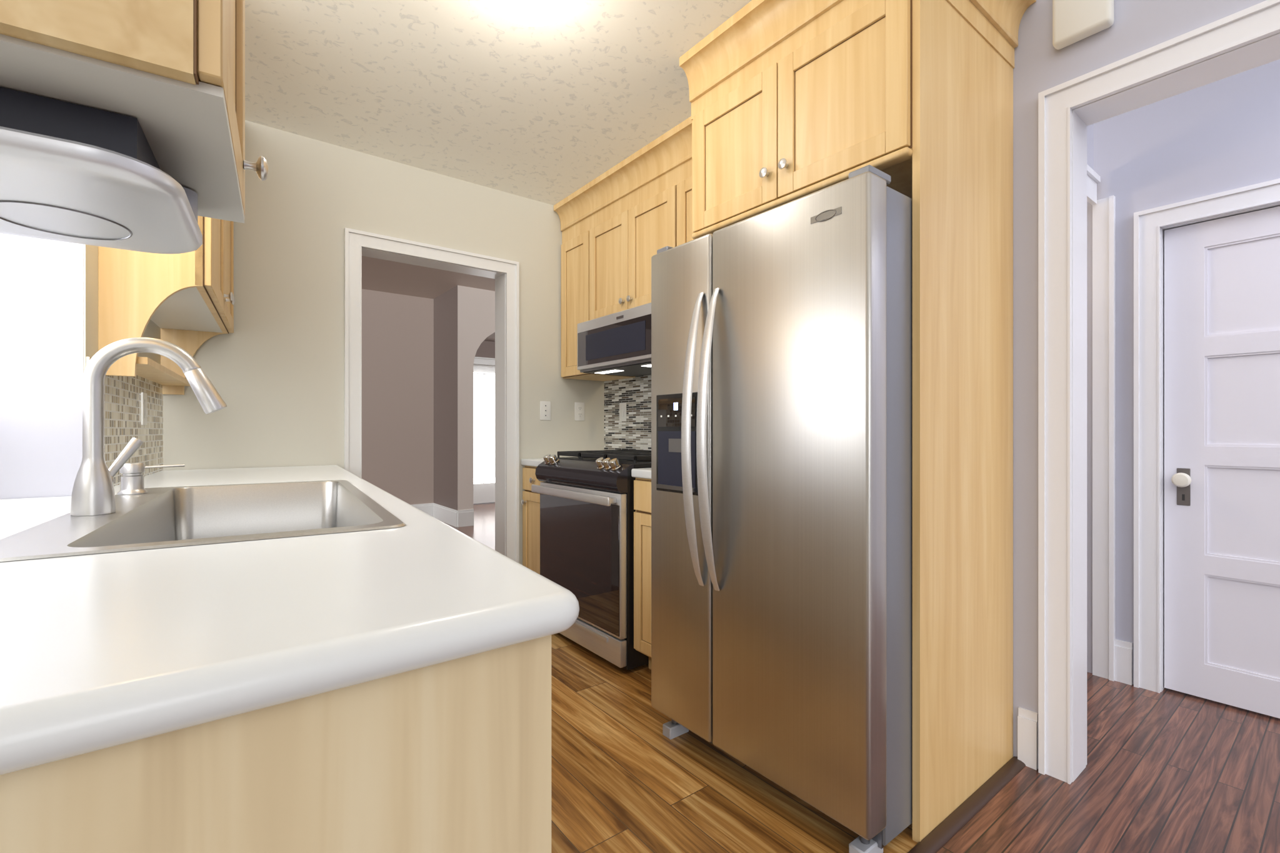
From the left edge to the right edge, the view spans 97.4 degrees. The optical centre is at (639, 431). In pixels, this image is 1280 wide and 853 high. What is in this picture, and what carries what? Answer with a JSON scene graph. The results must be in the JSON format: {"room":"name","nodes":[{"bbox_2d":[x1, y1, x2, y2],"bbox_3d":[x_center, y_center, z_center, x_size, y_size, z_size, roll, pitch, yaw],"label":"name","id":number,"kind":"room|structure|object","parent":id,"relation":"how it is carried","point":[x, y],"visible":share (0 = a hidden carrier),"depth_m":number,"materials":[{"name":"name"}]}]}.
{"room":"kitchen","nodes":[
{"label":"kitchen","id":0,"kind":"room"},
{"bbox_2d":[0,233,160,499],"bbox_3d":[-0.624,-0.165,-0.181,0.404,2.470,6.550,0,0,-33],"label":"wall","id":1,"kind":"structure","parent":0,"point":[41,280],"depth_m":1.40,"materials":[{"name":"beige paint"}]},
{"bbox_2d":[0,0,268,223],"bbox_3d":[-0.610,-0.851,0.574,0.432,1.093,0.388,0,0,-33],"label":"upper cabinet","id":2,"kind":"object","parent":1,"relation":"attached to","point":[177,67],"visible":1,"depth_m":0.49,"materials":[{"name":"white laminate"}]},
{"bbox_2d":[0,86,202,253],"bbox_3d":[-0.668,-0.269,0.584,0.324,0.065,0.307,0,0,-33],"label":"appliance","id":3,"kind":"object","parent":2,"relation":"attached to","point":[70,172],"visible":1,"depth_m":0.55,"materials":[{"name":"grey plastic"}]},
{"bbox_2d":[141,392,148,424],"bbox_3d":[-1.776,-0.080,2.019,0.011,0.116,0.072,0,0,-33],"label":"switch plate","id":4,"kind":"object","parent":1,"relation":"attached to","point":[144,409],"visible":1,"depth_m":2.00,"materials":[{"name":"white plastic"}]},
{"bbox_2d":[98,215,234,394],"bbox_3d":[-1.629,-0.776,2.028,0.282,1.242,0.972,0,0,-33],"label":"upper cabinet","id":5,"kind":"object","parent":1,"relation":"attached to","point":[189,295],"visible":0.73,"depth_m":1.66,"materials":[{"name":"brown wood"}]},
{"bbox_2d":[85,356,163,486],"bbox_3d":[-1.751,-0.014,1.963,0.008,0.356,1.222,0,0,-33],"label":"tile backsplash","id":6,"kind":"structure","parent":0,"point":[122,394],"depth_m":1.88,"materials":[{"name":"tile"}]},
{"bbox_2d":[162,120,604,564],"bbox_3d":[-1.521,-0.280,2.811,3.420,2.700,0.130,0,0,-38],"label":"wall","id":7,"kind":"structure","parent":0,"point":[279,376],"depth_m":2.71,"materials":[{"name":"beige paint"}]},
{"bbox_2d":[344,227,519,563],"bbox_3d":[-1.134,0.036,3.109,0.923,2.068,0.180,0,0,-38],"label":"door frame","id":8,"kind":"structure","parent":7,"relation":"attached to","point":[358,244],"depth_m":3.22,"materials":[{"name":"white wood"}]},
{"bbox_2d":[540,401,550,419],"bbox_3d":[-0.580,-0.126,3.449,0.072,0.116,0.007,0,0,-38],"label":"switch plate","id":9,"kind":"object","parent":7,"relation":"attached to","point":[545,406],"visible":1,"depth_m":3.45,"materials":[{"name":"white plastic"}]},
{"bbox_2d":[575,402,584,420],"bbox_3d":[-0.385,-0.126,3.598,0.072,0.116,0.008,0,0,-38],"label":"outlet plate","id":10,"kind":"object","parent":7,"relation":"attached to","point":[579,407],"visible":1,"depth_m":3.60,"materials":[{"name":"white plastic"}]},
{"bbox_2d":[361,285,494,510],"bbox_3d":[-2.906,-0.280,6.231,8.000,2.700,0.980,0,0,-38],"label":"wall","id":11,"kind":"structure","parent":0,"point":[415,350],"depth_m":6.60,"materials":[{"name":"beige paint"}]},
{"bbox_2d":[411,503,473,527],"bbox_3d":[-2.855,0.978,6.166,7.600,0.185,0.846,0,0,-38],"label":"baseboard","id":12,"kind":"structure","parent":11,"relation":"attached to","point":[461,518],"depth_m":6.46,"materials":[{"name":"white wood"}]},
{"bbox_2d":[361,256,494,299],"bbox_3d":[-2.906,-1.680,6.231,8.000,0.100,6.980,0,0,-38],"label":"ceiling","id":13,"kind":"structure","parent":0,"point":[377,274],"depth_m":6.08,"materials":[{"name":"beige paint"}]},
{"bbox_2d":[473,332,494,365],"bbox_3d":[-1.518,-0.280,7.969,3.680,2.700,1.720,0,0,-38],"label":"wall","id":14,"kind":"structure","parent":0,"point":[486,349],"depth_m":8.28,"materials":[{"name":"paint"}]},
{"bbox_2d":[473,364,494,503],"bbox_3d":[-2.228,0.039,8.384,0.880,2.038,0.045,0,0,-38],"label":"entry door","id":15,"kind":"structure","parent":14,"relation":"in","point":[484,489],"depth_m":8.30,"materials":[{"name":"white wood"}]},
{"bbox_2d":[473,373,494,478],"bbox_3d":[-2.184,-0.078,8.327,0.820,1.536,0.024,0,0,-38],"label":"window","id":16,"kind":"structure","parent":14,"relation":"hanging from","point":[484,385],"depth_m":8.23,"materials":[{"name":"glass"}]},
{"bbox_2d":[473,356,494,365],"bbox_3d":[-2.541,-0.005,8.061,1.970,2.150,0.025,0,0,-38],"label":"door frame","id":17,"kind":"structure","parent":14,"relation":"attached to","point":[477,360],"depth_m":8.26,"materials":[{"name":"white wood"}]},
{"bbox_2d":[245,0,751,205],"bbox_3d":[0.121,-1.450,0.105,4.120,0.100,6.420,0,0,-38],"label":"ceiling","id":18,"kind":"structure","parent":0,"point":[459,89],"depth_m":2.24,"materials":[{"name":"beige paint"}]},
{"bbox_2d":[482,0,578,26],"bbox_3d":[-0.349,-1.355,1.732,0.340,0.088,0.340,0,0,-38],"label":"ceiling light","id":19,"kind":"object","parent":18,"relation":"attached to","point":[524,12],"depth_m":1.77,"materials":[{"name":"white glass"}]},
{"bbox_2d":[441,501,917,852],"bbox_3d":[-2.141,1.100,5.239,8.000,0.060,9.486,0,0,-38],"label":"floor","id":20,"kind":"structure","parent":0,"point":[619,784],"depth_m":1.69,"materials":[{"name":"wood"}]},
{"bbox_2d":[0,635,551,852],"bbox_3d":[-1.016,0.638,1.443,0.682,0.863,2.579,0,0,-33],"label":"base cabinet","id":21,"kind":"object","parent":20,"relation":"on","point":[453,756],"visible":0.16,"depth_m":0.46,"materials":[{"name":"brown wood"}]},
{"bbox_2d":[0,465,579,774],"bbox_3d":[-1.142,0.185,1.383,0.967,0.040,2.670,0,0,-33],"label":"countertop","id":22,"kind":"structure","parent":21,"relation":"on","point":[99,651],"depth_m":0.50,"materials":[{"name":"white stone"}]},
{"bbox_2d":[70,337,226,516],"bbox_3d":[-0.994,-0.015,1.152,0.241,0.349,0.092,0,0,-33],"label":"pull-down faucet","id":23,"kind":"object","parent":22,"relation":"on","point":[93,493],"visible":1,"depth_m":1.09,"materials":[{"name":"silver metal"}]},
{"bbox_2d":[0,480,406,561],"bbox_3d":[-0.911,0.261,1.270,0.540,0.200,1.065,0,0,-33],"label":"stainless steel sink","id":24,"kind":"object","parent":22,"relation":"in","point":[169,517],"visible":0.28,"depth_m":1.46,"materials":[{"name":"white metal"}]},
{"bbox_2d":[116,462,184,494],"bbox_3d":[-1.270,0.121,1.463,0.134,0.078,0.058,0,0,-33],"label":"soap dispenser","id":25,"kind":"object","parent":24,"relation":"on","point":[132,479],"visible":0.93,"depth_m":1.43,"materials":[{"name":"silver metal"}]},
{"bbox_2d":[521,465,651,669],"bbox_3d":[-0.023,0.637,2.926,0.620,0.865,1.507,0,0,-38],"label":"base cabinet","id":26,"kind":"object","parent":20,"relation":"on","point":[530,500],"visible":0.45,"depth_m":2.45,"materials":[{"name":"brown wood"}]},
{"bbox_2d":[521,458,651,479],"bbox_3d":[-0.011,0.184,2.936,0.605,0.038,1.507,0,0,-38],"label":"countertop","id":27,"kind":"structure","parent":26,"relation":"on","point":[644,473],"depth_m":2.47,"materials":[{"name":"white stone"}]},
{"bbox_2d":[531,449,651,669],"bbox_3d":[-0.080,0.591,2.932,0.705,0.959,0.760,0,0,-38],"label":"gas range","id":28,"kind":"object","parent":20,"relation":"on","point":[587,510],"visible":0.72,"depth_m":2.62,"materials":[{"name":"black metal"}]},
{"bbox_2d":[651,165,912,852],"bbox_3d":[0.579,0.214,1.881,0.887,1.712,0.830,0,0,-38],"label":"refrigerator","id":29,"kind":"object","parent":20,"relation":"on","point":[782,335],"visible":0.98,"depth_m":1.50,"materials":[{"name":"grey metal"}]},
{"bbox_2d":[679,0,1036,843],"bbox_3d":[0.703,-0.164,1.945,0.687,2.467,0.929,0,0,-38],"label":"tall cabinet","id":30,"kind":"object","parent":20,"relation":"on","point":[789,99],"visible":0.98,"depth_m":1.65,"materials":[{"name":"brown wood"}]},
{"bbox_2d":[640,0,1266,756],"bbox_3d":[1.741,-0.165,1.271,0.130,2.470,6.290,0,0,-38],"label":"wall","id":31,"kind":"structure","parent":0,"point":[1138,25],"depth_m":1.80,"materials":[{"name":"grey paint"}]},
{"bbox_2d":[553,116,691,381],"bbox_3d":[0.078,-0.864,3.003,0.386,1.067,1.508,0,0,-38],"label":"upper cabinet","id":32,"kind":"object","parent":31,"relation":"attached to","point":[612,226],"visible":0.48,"depth_m":2.99,"materials":[{"name":"brown wood"}]},
{"bbox_2d":[577,302,651,376],"bbox_3d":[0.034,-0.469,3.020,0.418,0.281,0.752,0,0,-38],"label":"over-the-range microwave","id":33,"kind":"object","parent":32,"relation":"attached to","point":[619,343],"visible":0.61,"depth_m":2.91,"materials":[{"name":"silver metal"}]},
{"bbox_2d":[619,402,626,421],"bbox_3d":[-0.110,-0.120,3.544,0.010,0.116,0.072,0,0,-38],"label":"light switch","id":34,"kind":"object","parent":31,"relation":"attached to","point":[622,406],"visible":1,"depth_m":3.54,"materials":[{"name":"white plastic"}]},
{"bbox_2d":[604,374,651,450],"bbox_3d":[0.228,-0.085,3.122,0.009,0.499,1.511,0,0,-38],"label":"tile backsplash","id":35,"kind":"structure","parent":31,"relation":"attached to","point":[634,433],"depth_m":3.50,"materials":[{"name":"multicoloured tile"}]},
{"bbox_2d":[1052,0,1113,49],"bbox_3d":[1.318,-1.280,1.675,0.046,0.210,0.143,0,0,-38],"label":"door chime","id":36,"kind":"object","parent":31,"relation":"attached to","point":[1074,21],"visible":1,"depth_m":1.67,"materials":[{"name":"white plastic"}]},
{"bbox_2d":[1017,0,1279,784],"bbox_3d":[2.411,0.005,0.402,0.180,2.130,3.695,0,0,-38],"label":"trim","id":37,"kind":"structure","parent":31,"relation":"attached to","point":[1052,740],"depth_m":1.73,"materials":[{"name":"white wood"}]},
{"bbox_2d":[1086,123,1093,169],"bbox_3d":[1.117,-0.165,2.909,0.880,2.470,1.755,0,0,-38],"label":"wall","id":38,"kind":"structure","parent":0,"point":[1090,128],"depth_m":2.45,"materials":[{"name":"grey paint"}]},
{"bbox_2d":[936,671,1279,852],"bbox_3d":[0.738,1.100,0.189,5.200,0.060,5.800,0,0,-38],"label":"floor","id":39,"kind":"structure","parent":0,"point":[1169,770],"depth_m":1.67,"materials":[{"name":"brown wood"}]},
{"bbox_2d":[907,756,1025,852],"bbox_3d":[-0.229,1.067,0.699,3.690,0.016,0.044,0,0,-38],"label":"threshold","id":40,"kind":"object","parent":39,"relation":"on","point":[939,837],"depth_m":1.58,"materials":[{"name":"brown wood"}]},
{"bbox_2d":[1086,59,1279,684],"bbox_3d":[2.699,-0.165,1.700,0.150,2.470,5.800,0,0,-38],"label":"wall","id":41,"kind":"structure","parent":0,"point":[1222,135],"depth_m":2.33,"materials":[{"name":"grey paint"}]},
{"bbox_2d":[1086,164,1279,693],"bbox_3d":[2.045,-0.018,1.811,1.008,2.175,1.115,0,0,-38],"label":"door frame","id":42,"kind":"structure","parent":41,"relation":"attached to","point":[1150,225],"depth_m":2.34,"materials":[{"name":"white wood"}]},
{"bbox_2d":[1164,206,1279,718],"bbox_3d":[2.399,0.115,1.996,0.103,1.887,0.803,0,0,-38],"label":"hall door","id":43,"kind":"structure","parent":41,"relation":"in","point":[1222,276],"depth_m":2.19,"materials":[{"name":"white paint"}]}
]}

